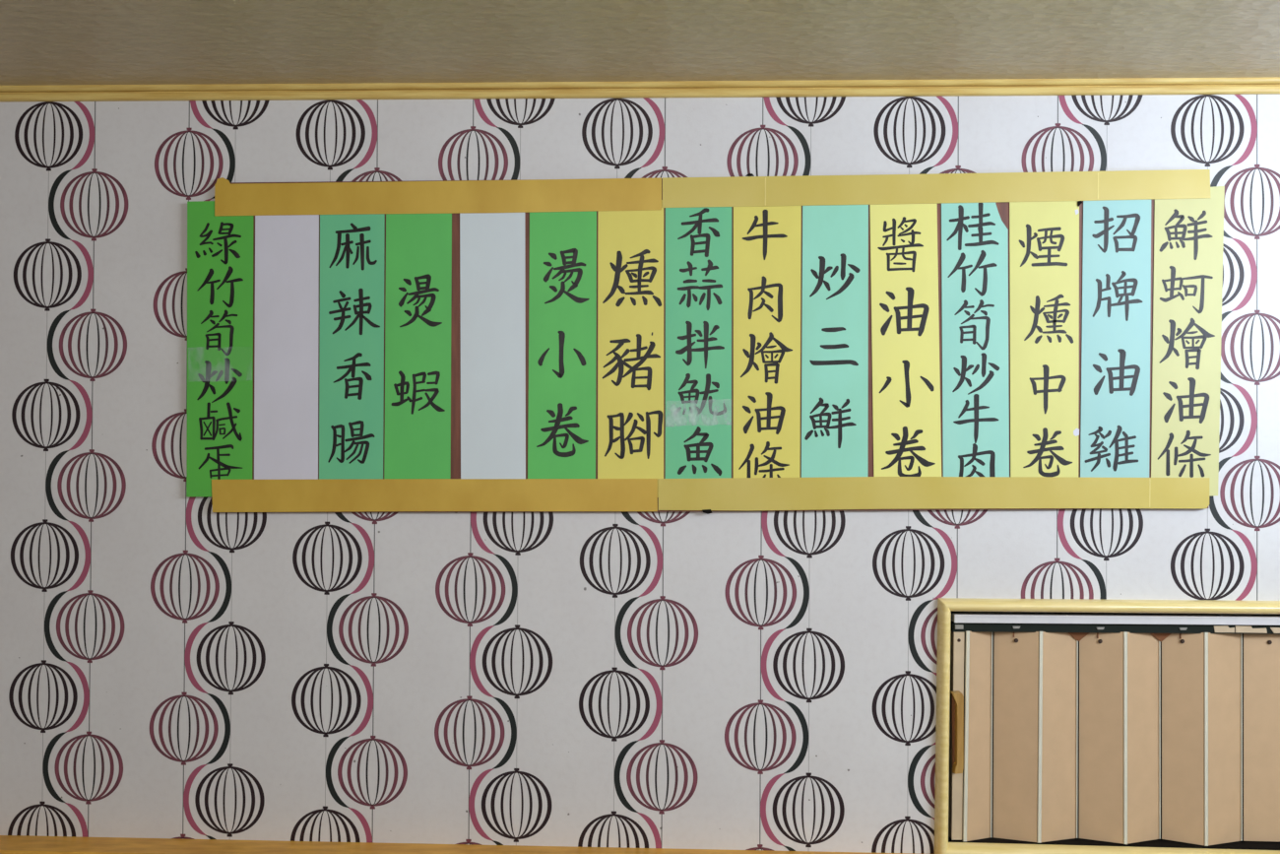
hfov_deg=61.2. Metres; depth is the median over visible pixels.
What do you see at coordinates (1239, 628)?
paper scrap
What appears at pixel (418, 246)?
menu card
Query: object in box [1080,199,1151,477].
menu card
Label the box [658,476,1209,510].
edging strip
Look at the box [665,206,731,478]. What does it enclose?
menu card
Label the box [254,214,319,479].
menu card
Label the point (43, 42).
ceiling
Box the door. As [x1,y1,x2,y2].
[949,626,1279,845]
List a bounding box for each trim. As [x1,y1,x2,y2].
[0,77,1279,102]
[0,834,916,853]
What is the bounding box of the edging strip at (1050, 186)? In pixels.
[662,169,1210,207]
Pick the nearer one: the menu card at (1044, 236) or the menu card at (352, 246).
the menu card at (1044, 236)
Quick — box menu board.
[211,177,1208,511]
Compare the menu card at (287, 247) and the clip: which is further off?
the menu card at (287, 247)
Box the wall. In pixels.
[0,94,1279,853]
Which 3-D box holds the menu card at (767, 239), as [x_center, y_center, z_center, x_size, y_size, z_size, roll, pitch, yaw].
[0.272,-0.168,2.322,0.145,0.638,0.002,0,-1,2]
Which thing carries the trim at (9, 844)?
attached to the wall
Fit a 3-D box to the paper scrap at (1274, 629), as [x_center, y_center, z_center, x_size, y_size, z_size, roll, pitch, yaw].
[1.371,0.433,2.307,0.058,0.012,0.002,0,-1,2]
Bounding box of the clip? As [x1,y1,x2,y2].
[702,509,711,513]
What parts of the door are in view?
handle plate, pull handle, post, panel, panel, panel, panel, panel, panel, panel, panel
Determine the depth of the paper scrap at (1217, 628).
2.31 m
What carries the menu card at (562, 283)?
attached to the menu board
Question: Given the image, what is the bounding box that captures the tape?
[666,406,715,423]
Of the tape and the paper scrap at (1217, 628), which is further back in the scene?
the tape
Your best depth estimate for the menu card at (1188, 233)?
2.29 m
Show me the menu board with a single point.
(1002, 207)
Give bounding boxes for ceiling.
[0,0,1279,85]
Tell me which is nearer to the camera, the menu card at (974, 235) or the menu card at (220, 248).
the menu card at (974, 235)
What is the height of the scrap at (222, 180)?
0.016 m
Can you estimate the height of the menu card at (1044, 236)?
0.639 m
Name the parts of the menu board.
edging strip, edging strip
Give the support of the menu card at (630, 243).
attached to the menu board
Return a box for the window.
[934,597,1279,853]
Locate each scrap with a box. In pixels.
[215,177,230,184]
[1214,625,1234,632]
[1235,625,1267,633]
[1270,627,1279,633]
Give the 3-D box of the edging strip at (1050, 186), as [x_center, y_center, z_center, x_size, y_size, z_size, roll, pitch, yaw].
[0.627,-0.508,2.311,1.159,0.079,0.002,0,-1,2]
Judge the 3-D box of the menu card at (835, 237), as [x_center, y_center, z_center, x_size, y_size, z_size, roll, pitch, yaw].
[0.417,-0.168,2.317,0.142,0.637,0.002,0,-1,2]
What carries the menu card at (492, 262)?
attached to the menu board
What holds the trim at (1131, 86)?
attached to the wall
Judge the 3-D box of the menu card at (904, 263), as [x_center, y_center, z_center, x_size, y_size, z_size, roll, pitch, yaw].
[0.567,-0.170,2.312,0.154,0.642,0.002,0,-1,2]
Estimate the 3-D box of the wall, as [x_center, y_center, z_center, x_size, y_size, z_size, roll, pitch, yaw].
[0.240,0.459,2.413,7.400,2.404,0.160,0,-1,2]
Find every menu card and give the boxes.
[186,200,253,496]
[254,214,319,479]
[319,213,384,479]
[384,213,451,478]
[459,212,525,478]
[527,210,596,478]
[597,199,663,497]
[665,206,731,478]
[733,205,801,477]
[801,204,868,477]
[869,203,941,476]
[941,202,1009,476]
[1009,200,1079,477]
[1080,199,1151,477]
[1151,186,1224,495]
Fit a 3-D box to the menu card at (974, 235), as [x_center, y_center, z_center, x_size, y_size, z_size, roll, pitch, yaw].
[0.714,-0.170,2.307,0.145,0.641,0.002,0,-1,2]

